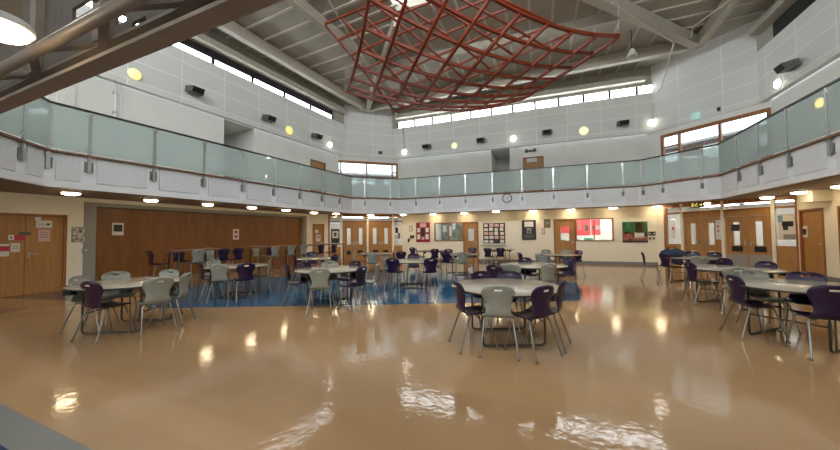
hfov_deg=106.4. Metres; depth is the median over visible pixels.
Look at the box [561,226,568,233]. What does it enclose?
poster
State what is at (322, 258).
round table
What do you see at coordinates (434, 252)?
chair
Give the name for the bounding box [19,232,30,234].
door sign
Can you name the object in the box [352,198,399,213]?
trim
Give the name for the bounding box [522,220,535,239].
framed poster
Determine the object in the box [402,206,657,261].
wall
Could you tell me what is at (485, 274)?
chair
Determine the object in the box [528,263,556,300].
chair
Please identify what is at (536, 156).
door frame
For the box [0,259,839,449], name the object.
floor
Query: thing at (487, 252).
chair
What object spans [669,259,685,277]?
chair
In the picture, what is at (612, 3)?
conduit
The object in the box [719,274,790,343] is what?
chair
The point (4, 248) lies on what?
paper notice
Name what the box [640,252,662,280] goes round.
chair
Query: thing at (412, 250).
chair
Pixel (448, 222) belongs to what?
window
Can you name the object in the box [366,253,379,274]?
chair
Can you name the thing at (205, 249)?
table
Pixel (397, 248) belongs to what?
door frame
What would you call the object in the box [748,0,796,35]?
trim
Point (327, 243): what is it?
table
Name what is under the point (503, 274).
chair
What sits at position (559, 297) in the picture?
chair
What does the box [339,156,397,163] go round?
wall
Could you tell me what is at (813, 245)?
door
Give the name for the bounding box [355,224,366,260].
door
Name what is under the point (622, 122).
grille
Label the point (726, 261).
chair
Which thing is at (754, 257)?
door
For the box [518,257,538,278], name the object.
chair
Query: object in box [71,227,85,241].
framed picture
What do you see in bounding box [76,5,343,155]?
wall
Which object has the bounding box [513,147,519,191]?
trim
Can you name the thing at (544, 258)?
chair
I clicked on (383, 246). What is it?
door
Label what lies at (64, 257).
door frame
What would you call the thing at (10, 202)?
wall
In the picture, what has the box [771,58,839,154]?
wall
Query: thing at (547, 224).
wall sign
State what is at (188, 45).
window
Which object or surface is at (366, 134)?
wall
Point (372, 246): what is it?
door
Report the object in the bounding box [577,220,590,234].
poster
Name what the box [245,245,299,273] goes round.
table
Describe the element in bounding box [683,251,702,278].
chair
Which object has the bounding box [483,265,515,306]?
chair
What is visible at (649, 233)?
wall sign
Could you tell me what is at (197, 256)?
high chair
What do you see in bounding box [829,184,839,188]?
ceiling light
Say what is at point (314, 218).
wall
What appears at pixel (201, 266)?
chair
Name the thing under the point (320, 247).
high chair
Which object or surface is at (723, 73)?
wall
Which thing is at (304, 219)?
trim
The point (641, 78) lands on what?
trim
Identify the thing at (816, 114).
glass balustrade
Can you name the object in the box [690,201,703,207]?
exit sign
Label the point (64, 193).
diffuser
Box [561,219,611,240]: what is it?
wall
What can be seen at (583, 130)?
wall light
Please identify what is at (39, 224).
paper notice
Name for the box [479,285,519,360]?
chair
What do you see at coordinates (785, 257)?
window
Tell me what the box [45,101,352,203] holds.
glass balustrade
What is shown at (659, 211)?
wall
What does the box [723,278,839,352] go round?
round table
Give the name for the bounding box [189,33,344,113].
trim
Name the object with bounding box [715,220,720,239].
paper notice
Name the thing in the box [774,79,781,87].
wall light
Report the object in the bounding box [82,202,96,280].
trim
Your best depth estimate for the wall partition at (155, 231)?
11.34 m
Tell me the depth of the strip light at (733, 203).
12.79 m
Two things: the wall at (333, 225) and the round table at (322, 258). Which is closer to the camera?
the round table at (322, 258)
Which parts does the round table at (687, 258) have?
leg frame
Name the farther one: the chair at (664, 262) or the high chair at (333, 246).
the high chair at (333, 246)
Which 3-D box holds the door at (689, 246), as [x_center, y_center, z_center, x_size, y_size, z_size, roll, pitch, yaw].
[11.088,0.737,12.739,0.105,2.000,0.589,0,-2,-25]
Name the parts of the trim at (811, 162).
panel, panel, panel, panel, panel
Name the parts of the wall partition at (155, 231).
panel, panel, panel, panel, panel, panel, panel, panel, panel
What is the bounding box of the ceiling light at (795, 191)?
[789,190,808,193]
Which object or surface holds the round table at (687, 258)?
on the floor at (643, 367)
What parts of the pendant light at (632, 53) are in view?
lamp shade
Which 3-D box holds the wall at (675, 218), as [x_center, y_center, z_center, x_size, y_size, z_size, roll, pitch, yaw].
[12.743,0.373,12.525,2.500,2.680,4.208,0,-2,-25]
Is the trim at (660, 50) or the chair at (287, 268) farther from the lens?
the trim at (660, 50)
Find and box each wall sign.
[112,223,123,234]
[233,229,238,239]
[544,219,550,227]
[648,232,655,235]
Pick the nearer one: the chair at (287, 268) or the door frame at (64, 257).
the chair at (287, 268)
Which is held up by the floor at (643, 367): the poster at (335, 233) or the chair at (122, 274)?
the chair at (122, 274)
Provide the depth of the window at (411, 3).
10.95 m
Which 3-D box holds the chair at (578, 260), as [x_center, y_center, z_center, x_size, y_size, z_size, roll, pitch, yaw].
[5.436,1.315,11.041,0.520,0.841,0.460,0,-2,-15]
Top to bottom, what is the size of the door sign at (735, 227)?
0.240 m
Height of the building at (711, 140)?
7.900 m
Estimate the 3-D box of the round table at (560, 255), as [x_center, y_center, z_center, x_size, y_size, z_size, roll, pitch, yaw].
[4.764,1.376,10.859,1.480,0.720,1.482,-1,-2,0]
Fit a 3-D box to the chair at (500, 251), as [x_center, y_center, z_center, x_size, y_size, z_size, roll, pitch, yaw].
[3.609,1.431,14.116,0.460,0.841,0.520,-1,-2,10]
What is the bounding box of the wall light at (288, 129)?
[285,126,292,134]
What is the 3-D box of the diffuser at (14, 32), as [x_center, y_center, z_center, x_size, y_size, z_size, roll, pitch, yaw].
[-2.374,-1.083,1.763,0.250,0.056,0.250,-1,-2,0]
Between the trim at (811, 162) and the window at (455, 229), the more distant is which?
the window at (455, 229)
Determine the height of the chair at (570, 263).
0.841 m
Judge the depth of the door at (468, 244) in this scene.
16.87 m
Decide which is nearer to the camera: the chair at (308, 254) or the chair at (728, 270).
the chair at (728, 270)
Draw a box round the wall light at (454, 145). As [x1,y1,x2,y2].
[451,143,457,148]
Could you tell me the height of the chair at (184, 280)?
0.841 m
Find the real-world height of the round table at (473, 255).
0.720 m
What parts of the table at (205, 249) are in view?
leg, leg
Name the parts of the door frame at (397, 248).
panel, panel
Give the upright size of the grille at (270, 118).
0.173 m
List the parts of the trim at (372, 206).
panel, panel, panel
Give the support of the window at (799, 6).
in the wall at (813, 37)
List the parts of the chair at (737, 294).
leg, leg, under frame, leg, leg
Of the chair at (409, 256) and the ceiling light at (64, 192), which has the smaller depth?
the ceiling light at (64, 192)
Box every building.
[339,171,395,197]
[665,129,767,181]
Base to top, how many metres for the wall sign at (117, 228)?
0.387 m
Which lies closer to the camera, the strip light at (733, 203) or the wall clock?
the strip light at (733, 203)
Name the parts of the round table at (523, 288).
leg frame, leg frame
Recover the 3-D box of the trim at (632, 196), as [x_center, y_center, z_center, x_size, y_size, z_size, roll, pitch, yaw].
[4.069,-1.121,15.021,11.066,0.820,0.090,-1,-2,21]
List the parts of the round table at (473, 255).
leg frame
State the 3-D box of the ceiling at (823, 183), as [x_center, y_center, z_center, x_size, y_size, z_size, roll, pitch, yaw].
[3.388,-1.273,9.763,16.635,0.740,16.117,-1,-2,23]
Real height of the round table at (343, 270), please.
0.720 m
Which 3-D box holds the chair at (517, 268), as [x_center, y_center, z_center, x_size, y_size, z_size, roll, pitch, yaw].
[1.925,1.202,6.419,0.460,0.841,0.520,-2,-2,32]
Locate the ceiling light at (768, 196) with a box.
[759,195,774,198]
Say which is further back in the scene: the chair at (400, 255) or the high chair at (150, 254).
the chair at (400, 255)
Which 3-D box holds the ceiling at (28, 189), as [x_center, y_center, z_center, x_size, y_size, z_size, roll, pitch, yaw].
[-6.461,-1.157,10.300,5.320,0.740,16.318,-1,-2,27]
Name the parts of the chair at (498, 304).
leg, leg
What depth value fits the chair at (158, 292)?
4.72 m
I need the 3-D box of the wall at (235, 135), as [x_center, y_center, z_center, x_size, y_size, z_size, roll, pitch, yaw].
[-8.797,-2.838,13.818,2.300,2.990,1.510,-1,-2,27]
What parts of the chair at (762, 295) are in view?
leg, leg, leg, leg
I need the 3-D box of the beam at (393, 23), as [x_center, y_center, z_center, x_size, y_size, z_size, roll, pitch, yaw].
[-2.004,-7.125,15.011,0.240,0.400,7.998,0,-2,-17]
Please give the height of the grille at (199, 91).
0.173 m
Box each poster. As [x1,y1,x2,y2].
[331,229,339,242]
[394,226,400,239]
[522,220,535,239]
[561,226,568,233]
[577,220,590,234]
[591,220,600,234]
[671,222,675,237]
[777,214,795,239]
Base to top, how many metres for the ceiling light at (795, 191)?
0.106 m
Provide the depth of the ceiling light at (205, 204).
10.75 m
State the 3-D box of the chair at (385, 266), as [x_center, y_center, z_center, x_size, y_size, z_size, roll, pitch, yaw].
[-0.868,1.319,9.206,0.520,0.841,0.460,-2,-2,27]
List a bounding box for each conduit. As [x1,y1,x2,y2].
[328,0,404,148]
[611,2,674,119]
[690,0,730,37]
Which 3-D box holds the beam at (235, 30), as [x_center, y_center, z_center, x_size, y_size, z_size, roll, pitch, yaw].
[-6.372,-7.171,12.499,0.260,0.420,14.200,-1,-2,27]
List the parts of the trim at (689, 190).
panel, panel, panel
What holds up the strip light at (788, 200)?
attached to the wall at (675, 218)
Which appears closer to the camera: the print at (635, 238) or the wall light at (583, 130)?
the print at (635, 238)
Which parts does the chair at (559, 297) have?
leg, leg, leg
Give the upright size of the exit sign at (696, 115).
0.268 m
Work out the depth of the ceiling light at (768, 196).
10.29 m
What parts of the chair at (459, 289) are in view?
leg, leg, leg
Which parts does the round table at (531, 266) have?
leg frame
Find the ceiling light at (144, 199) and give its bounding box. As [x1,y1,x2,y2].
[143,198,158,201]
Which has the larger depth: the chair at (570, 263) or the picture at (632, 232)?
the picture at (632, 232)
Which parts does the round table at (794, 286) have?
leg frame, leg frame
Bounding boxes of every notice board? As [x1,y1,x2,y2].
[416,222,429,241]
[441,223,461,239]
[483,223,504,243]
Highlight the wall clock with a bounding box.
[502,194,511,202]
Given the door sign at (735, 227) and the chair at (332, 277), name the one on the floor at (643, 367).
the chair at (332, 277)
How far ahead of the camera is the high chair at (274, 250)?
11.54 m
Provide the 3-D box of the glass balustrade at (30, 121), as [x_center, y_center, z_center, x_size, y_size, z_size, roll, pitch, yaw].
[-7.628,-2.048,5.466,0.110,1.495,3.184,0,-2,-21]
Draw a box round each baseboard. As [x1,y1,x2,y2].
[479,259,553,262]
[576,261,657,264]
[826,276,839,282]
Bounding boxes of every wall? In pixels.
[0,76,338,194]
[0,192,309,285]
[45,152,351,212]
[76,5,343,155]
[224,121,250,180]
[310,214,327,260]
[330,217,401,258]
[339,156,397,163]
[344,104,392,158]
[392,67,652,159]
[398,134,648,198]
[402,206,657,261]
[436,224,473,240]
[492,149,509,192]
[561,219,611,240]
[647,100,773,183]
[651,20,758,131]
[656,206,664,264]
[668,201,795,254]
[756,0,839,102]
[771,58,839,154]
[796,189,839,277]
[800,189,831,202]
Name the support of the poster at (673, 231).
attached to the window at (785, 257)
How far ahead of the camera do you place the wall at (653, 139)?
13.59 m
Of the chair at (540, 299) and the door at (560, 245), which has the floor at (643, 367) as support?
the chair at (540, 299)
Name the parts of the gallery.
panel, panel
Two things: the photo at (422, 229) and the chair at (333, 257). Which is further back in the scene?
the photo at (422, 229)
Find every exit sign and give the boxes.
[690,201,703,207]
[691,112,699,119]
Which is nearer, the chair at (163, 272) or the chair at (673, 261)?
the chair at (163, 272)
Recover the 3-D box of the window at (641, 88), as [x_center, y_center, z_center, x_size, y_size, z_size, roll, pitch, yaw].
[5.074,-6.420,17.202,13.944,0.490,0.120,-1,-2,21]
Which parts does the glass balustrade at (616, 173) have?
glass panel, glass panel, glass panel, post, glass panel, glass panel, handrail, post, glass panel, post, glass panel, post, glass panel, post, glass panel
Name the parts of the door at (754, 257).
kick plate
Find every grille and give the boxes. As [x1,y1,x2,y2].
[193,86,203,94]
[268,115,275,121]
[620,120,628,124]
[732,246,742,251]
[754,246,766,251]
[773,64,784,73]
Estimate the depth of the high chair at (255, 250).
12.32 m
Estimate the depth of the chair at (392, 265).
8.24 m
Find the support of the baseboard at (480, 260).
attached to the wall at (616, 250)
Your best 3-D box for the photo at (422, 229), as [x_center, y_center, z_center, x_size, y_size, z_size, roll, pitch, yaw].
[0.156,0.410,17.763,0.215,0.442,0.004,-1,-2,21]
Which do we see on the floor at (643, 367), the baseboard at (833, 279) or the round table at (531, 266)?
the round table at (531, 266)
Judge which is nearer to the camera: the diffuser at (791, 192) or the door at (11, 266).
the door at (11, 266)
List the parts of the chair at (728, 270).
leg, leg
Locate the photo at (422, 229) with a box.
[421,228,424,235]
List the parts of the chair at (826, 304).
leg, leg, leg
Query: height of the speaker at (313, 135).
0.260 m
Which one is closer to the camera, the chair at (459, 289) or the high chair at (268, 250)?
the chair at (459, 289)
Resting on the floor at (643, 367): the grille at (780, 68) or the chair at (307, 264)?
the chair at (307, 264)
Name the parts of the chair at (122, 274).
leg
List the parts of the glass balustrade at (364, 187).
glass panel, handrail, glass panel, glass panel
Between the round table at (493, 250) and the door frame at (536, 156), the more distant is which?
the door frame at (536, 156)
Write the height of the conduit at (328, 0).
2.077 m
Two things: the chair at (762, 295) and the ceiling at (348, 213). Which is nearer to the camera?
the chair at (762, 295)
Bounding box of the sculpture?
[324,0,619,112]
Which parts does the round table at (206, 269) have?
leg frame, leg frame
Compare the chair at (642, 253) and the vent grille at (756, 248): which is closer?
the chair at (642, 253)
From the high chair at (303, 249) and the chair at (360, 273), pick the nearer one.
the chair at (360, 273)
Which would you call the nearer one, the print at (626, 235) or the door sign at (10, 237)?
the door sign at (10, 237)
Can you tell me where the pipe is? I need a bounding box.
[112,83,121,158]
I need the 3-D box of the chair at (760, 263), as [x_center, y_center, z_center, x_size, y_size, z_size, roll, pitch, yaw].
[6.754,1.149,6.264,0.520,0.841,0.460,0,-2,-5]
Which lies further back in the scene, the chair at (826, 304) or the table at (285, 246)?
the table at (285, 246)
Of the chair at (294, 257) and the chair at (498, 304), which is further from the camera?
the chair at (294, 257)
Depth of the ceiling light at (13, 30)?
1.77 m
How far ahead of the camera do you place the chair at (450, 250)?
13.17 m
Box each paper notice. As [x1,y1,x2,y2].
[0,244,8,256]
[10,243,19,251]
[36,220,51,227]
[38,229,49,241]
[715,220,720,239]
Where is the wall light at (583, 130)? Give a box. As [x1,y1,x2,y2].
[579,126,588,134]
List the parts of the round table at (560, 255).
leg frame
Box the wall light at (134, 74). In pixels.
[127,68,141,80]
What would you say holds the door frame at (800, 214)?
attached to the wall at (829, 207)
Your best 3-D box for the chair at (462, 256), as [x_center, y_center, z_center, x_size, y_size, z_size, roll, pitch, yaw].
[1.463,1.349,10.880,0.460,0.841,0.520,-1,-2,0]
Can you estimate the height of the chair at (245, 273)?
0.841 m
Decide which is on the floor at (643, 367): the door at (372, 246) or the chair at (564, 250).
the chair at (564, 250)
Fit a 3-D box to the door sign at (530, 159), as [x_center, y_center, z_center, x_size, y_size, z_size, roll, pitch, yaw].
[6.062,-3.516,17.015,0.520,0.202,0.020,-1,-2,21]
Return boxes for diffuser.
[0,19,31,44]
[61,192,79,195]
[791,192,807,193]
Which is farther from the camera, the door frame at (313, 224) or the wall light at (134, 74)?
the door frame at (313, 224)
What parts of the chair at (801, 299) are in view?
leg, leg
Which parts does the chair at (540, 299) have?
leg, leg, leg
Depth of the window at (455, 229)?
19.62 m
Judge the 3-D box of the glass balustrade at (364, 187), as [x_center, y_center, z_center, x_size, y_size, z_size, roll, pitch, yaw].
[-2.237,-1.746,16.592,3.008,1.495,0.110,0,-2,-17]
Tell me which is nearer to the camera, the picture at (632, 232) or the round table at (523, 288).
the round table at (523, 288)
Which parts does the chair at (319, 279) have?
leg, leg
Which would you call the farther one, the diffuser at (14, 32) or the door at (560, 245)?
the door at (560, 245)
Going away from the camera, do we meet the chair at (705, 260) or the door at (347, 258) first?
the chair at (705, 260)
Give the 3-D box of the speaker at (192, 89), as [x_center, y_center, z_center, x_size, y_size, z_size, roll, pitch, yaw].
[-8.070,-4.834,11.295,0.463,0.260,0.500,-1,-2,27]
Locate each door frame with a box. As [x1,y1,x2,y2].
[0,213,67,290]
[310,159,325,192]
[313,224,323,253]
[328,214,402,261]
[463,222,478,261]
[523,156,543,191]
[553,219,575,259]
[798,207,826,276]
[837,206,839,257]
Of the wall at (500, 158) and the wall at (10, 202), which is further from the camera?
the wall at (500, 158)
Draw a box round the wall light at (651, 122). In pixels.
[647,120,654,125]
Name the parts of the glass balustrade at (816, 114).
glass panel, post, glass panel, post, glass panel, handrail, post, glass panel, post, glass panel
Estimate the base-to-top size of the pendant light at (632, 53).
1.050 m
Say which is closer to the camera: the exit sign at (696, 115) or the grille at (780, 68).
the grille at (780, 68)
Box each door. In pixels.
[0,215,25,296]
[23,216,63,294]
[312,161,323,191]
[314,225,322,262]
[343,224,354,261]
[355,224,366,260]
[369,224,380,260]
[380,224,391,260]
[464,223,477,261]
[524,157,542,191]
[555,220,574,262]
[684,218,702,261]
[702,217,721,260]
[725,216,748,265]
[747,215,772,266]
[802,210,823,276]
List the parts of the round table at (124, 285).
leg frame, leg frame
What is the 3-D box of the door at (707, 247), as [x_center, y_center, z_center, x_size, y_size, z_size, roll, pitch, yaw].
[11.344,0.717,12.199,0.105,2.000,0.589,0,-2,-25]
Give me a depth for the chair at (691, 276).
6.27 m
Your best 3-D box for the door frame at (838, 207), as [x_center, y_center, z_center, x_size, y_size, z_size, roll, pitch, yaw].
[11.503,0.524,8.251,0.135,2.130,0.950,-1,-2,23]
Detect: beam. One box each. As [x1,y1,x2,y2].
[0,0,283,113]
[217,21,367,111]
[284,0,399,88]
[366,17,399,111]
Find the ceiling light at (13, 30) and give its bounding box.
[0,10,36,44]
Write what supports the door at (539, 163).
in the wall at (632, 147)
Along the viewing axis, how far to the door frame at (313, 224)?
16.84 m
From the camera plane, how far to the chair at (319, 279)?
5.82 m
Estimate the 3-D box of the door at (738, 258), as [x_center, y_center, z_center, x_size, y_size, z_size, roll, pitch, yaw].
[11.650,0.694,11.554,0.105,2.000,0.600,0,-2,-25]
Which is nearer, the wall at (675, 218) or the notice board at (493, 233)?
the wall at (675, 218)
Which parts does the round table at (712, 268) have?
leg frame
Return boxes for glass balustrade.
[0,97,50,161]
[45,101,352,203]
[349,177,404,205]
[399,160,641,205]
[640,144,728,194]
[717,77,839,181]
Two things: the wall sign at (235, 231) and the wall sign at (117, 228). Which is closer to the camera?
the wall sign at (117, 228)
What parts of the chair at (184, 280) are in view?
leg, leg, leg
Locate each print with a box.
[623,232,632,239]
[633,236,647,240]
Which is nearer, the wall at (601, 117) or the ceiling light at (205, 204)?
the ceiling light at (205, 204)
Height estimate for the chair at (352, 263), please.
0.841 m
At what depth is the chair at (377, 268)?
6.62 m
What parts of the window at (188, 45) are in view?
pane, pane, pane, pane, pane, pane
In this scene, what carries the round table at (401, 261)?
on the floor at (643, 367)
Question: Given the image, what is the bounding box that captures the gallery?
[0,135,46,185]
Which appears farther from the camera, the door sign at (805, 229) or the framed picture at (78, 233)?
the door sign at (805, 229)
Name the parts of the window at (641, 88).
pane, pane, pane, pane, pane, pane, pane, pane, pane, pane, pane, pane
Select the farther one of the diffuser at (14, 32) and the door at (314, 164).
the door at (314, 164)
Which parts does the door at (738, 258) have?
kick plate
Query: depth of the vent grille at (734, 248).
11.52 m
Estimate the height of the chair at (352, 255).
0.841 m
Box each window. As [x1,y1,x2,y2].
[86,1,332,118]
[338,160,397,198]
[388,0,439,11]
[397,82,651,127]
[434,222,462,240]
[575,218,613,240]
[660,107,772,181]
[663,195,799,271]
[773,0,815,37]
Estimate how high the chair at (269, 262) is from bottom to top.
0.841 m
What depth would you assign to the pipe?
9.64 m
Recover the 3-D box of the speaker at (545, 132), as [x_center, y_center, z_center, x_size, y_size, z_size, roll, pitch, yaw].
[6.595,-4.817,16.292,0.500,0.260,0.463,-1,-2,21]
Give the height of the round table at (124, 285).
0.720 m
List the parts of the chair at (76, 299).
leg, leg, leg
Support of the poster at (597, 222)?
attached to the wall at (605, 224)
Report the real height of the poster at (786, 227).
0.864 m
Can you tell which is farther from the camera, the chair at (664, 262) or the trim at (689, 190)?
the trim at (689, 190)
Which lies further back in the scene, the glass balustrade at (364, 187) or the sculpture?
the glass balustrade at (364, 187)
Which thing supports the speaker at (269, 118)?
attached to the wall at (166, 72)
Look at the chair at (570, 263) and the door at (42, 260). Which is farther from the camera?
the door at (42, 260)
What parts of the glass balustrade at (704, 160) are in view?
post, glass panel, post, handrail, glass panel, post, glass panel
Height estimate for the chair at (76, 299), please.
0.841 m
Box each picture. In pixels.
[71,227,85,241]
[622,221,647,242]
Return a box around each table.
[63,276,180,333]
[161,248,221,286]
[199,263,267,297]
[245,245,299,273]
[294,243,346,268]
[294,266,364,306]
[295,256,340,262]
[358,252,394,272]
[390,259,438,287]
[416,250,447,266]
[440,253,479,274]
[452,278,558,346]
[486,249,514,264]
[500,262,567,299]
[535,253,581,276]
[665,256,723,284]
[682,265,789,309]
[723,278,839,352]
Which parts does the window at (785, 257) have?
panel, panel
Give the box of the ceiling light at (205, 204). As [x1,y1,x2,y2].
[202,202,213,205]
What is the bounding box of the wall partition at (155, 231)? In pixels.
[95,207,300,280]
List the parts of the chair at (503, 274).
leg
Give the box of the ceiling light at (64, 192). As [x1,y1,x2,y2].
[60,190,81,195]
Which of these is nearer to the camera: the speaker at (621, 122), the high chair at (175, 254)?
the high chair at (175, 254)
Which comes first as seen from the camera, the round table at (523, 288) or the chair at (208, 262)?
the round table at (523, 288)
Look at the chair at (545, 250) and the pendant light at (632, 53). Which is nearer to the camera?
the chair at (545, 250)
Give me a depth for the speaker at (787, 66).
9.79 m
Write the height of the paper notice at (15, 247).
0.229 m
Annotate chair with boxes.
[59,275,120,333]
[70,281,135,343]
[98,271,139,325]
[128,277,177,338]
[135,269,183,320]
[146,251,169,276]
[147,272,195,328]
[171,249,193,282]
[184,249,207,287]
[195,263,224,300]
[201,247,218,279]
[205,259,230,293]
[206,264,237,302]
[208,248,231,283]
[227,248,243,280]
[230,263,257,301]
[249,259,271,294]
[252,248,266,272]
[263,246,281,275]
[265,245,280,271]
[279,245,296,273]
[281,264,310,306]
[291,255,298,280]
[292,245,307,271]
[295,262,326,302]
[306,252,317,266]
[306,268,334,314]
[311,244,324,265]
[320,261,339,299]
[325,244,338,265]
[330,255,339,281]
[335,261,364,300]
[337,266,371,311]
[350,251,362,265]
[355,263,383,304]
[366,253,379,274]
[379,255,401,285]
[384,258,405,290]
[395,251,406,274]
[406,253,420,281]
[409,247,421,264]
[419,258,439,290]
[430,249,439,266]
[440,252,456,273]
[443,249,456,269]
[448,280,498,353]
[455,252,469,276]
[467,247,477,265]
[468,271,509,332]
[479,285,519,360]
[482,248,495,266]
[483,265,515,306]
[491,271,523,332]
[495,248,504,264]
[502,264,528,307]
[503,285,562,363]
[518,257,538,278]
[523,280,571,353]
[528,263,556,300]
[534,254,547,278]
[540,249,556,271]
[554,257,579,293]
[560,249,571,262]
[573,250,585,274]
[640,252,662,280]
[656,253,685,283]
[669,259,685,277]
[680,262,724,306]
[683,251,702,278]
[687,256,712,290]
[698,252,724,281]
[712,258,732,294]
[719,267,757,318]
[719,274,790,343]
[735,270,801,333]
[754,261,784,305]
[780,271,833,339]
[784,285,839,360]
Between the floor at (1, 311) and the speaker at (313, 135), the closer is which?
the floor at (1, 311)
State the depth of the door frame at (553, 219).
15.15 m
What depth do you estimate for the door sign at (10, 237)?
8.03 m
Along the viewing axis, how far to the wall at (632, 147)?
16.68 m
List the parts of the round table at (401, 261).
leg frame, leg frame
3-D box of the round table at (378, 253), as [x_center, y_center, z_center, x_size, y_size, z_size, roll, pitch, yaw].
[-1.735,1.495,12.559,1.480,0.720,1.480,-1,-2,0]
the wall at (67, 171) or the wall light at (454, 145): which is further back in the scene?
the wall light at (454, 145)
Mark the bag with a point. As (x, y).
(676, 252)
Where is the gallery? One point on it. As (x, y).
(33, 170)
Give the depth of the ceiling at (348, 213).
17.70 m
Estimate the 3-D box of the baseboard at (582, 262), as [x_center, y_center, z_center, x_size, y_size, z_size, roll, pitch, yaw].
[8.983,1.747,14.419,3.242,0.130,0.015,-1,-2,21]
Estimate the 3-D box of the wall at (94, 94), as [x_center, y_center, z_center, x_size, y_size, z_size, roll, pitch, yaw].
[-7.848,-2.876,12.926,0.200,2.890,13.007,-1,-2,27]
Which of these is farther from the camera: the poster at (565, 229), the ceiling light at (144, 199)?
the poster at (565, 229)
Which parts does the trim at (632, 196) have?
panel, panel, panel, panel, panel, panel, panel, panel, panel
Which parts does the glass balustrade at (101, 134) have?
post, glass panel, post, glass panel, post, glass panel, post, glass panel, post, glass panel, post, glass panel, post, glass panel, post, glass panel, post, glass panel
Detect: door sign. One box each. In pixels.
[8,235,25,239]
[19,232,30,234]
[527,158,536,161]
[731,224,739,230]
[803,226,807,237]
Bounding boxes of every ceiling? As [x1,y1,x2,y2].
[0,178,347,213]
[224,0,765,108]
[348,213,398,214]
[399,175,839,214]
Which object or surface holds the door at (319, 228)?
in the wall at (314, 218)
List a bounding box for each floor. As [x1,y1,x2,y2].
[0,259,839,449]
[0,309,18,313]
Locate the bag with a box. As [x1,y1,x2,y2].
[660,247,685,256]
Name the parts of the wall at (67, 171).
panel, panel, panel, panel, panel, panel, panel, panel, panel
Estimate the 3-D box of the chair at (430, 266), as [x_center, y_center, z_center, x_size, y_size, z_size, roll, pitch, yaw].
[0.246,1.279,8.317,0.460,0.841,0.520,0,-2,-13]
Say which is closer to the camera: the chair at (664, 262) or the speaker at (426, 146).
the chair at (664, 262)
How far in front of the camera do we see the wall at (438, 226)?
19.25 m
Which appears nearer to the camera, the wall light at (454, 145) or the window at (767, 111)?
the window at (767, 111)
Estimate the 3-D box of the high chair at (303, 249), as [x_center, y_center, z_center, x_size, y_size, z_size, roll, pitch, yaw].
[-4.865,1.354,12.824,0.520,1.081,0.460,-1,-2,27]
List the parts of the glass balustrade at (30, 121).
glass panel, post, glass panel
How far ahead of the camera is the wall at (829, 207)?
8.98 m
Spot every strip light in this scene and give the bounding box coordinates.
[700,203,739,207]
[744,199,793,203]
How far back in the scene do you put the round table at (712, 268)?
6.15 m
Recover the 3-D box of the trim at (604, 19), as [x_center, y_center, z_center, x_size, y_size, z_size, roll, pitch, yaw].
[2.856,-7.306,12.718,9.200,0.340,0.200,-1,-2,21]
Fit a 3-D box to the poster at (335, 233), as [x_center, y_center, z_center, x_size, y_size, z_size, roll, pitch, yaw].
[-4.628,0.601,17.152,0.449,0.765,0.016,0,-2,-17]
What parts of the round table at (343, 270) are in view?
leg frame, leg frame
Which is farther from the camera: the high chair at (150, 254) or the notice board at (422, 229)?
the notice board at (422, 229)
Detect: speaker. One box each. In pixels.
[185,85,204,95]
[262,114,276,122]
[311,133,322,139]
[422,144,430,148]
[476,137,485,142]
[542,129,551,134]
[617,119,629,125]
[773,58,801,73]
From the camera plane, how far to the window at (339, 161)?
19.27 m
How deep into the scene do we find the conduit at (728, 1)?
10.85 m
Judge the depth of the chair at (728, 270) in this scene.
5.42 m
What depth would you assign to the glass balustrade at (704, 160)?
11.76 m
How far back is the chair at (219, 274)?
6.94 m
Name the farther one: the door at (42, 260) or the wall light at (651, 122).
the wall light at (651, 122)
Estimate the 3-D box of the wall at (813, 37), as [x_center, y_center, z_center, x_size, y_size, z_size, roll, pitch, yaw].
[10.128,-6.260,5.629,0.200,3.150,13.030,-1,-2,23]
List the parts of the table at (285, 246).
leg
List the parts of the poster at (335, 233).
white frame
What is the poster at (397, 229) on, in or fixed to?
attached to the door frame at (397, 248)
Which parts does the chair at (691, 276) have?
leg, leg, leg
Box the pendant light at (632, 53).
[626,30,637,58]
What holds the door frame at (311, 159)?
attached to the wall at (94, 94)
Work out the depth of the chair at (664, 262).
9.02 m
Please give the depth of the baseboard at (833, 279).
8.91 m
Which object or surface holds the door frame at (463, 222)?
attached to the wall at (616, 250)
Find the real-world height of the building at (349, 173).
8.050 m
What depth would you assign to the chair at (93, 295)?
4.40 m
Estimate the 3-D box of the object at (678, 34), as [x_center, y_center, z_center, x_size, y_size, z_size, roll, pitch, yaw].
[7.627,-7.348,11.021,7.935,0.400,0.300,0,-2,-25]
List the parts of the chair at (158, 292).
leg, leg, leg, leg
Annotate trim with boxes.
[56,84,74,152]
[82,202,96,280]
[97,203,302,217]
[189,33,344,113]
[301,216,306,261]
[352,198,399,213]
[368,42,697,111]
[387,13,622,71]
[394,74,645,119]
[399,187,641,213]
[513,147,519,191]
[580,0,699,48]
[642,176,721,204]
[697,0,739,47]
[721,135,839,197]
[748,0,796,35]
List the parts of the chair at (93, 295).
leg, leg, leg, leg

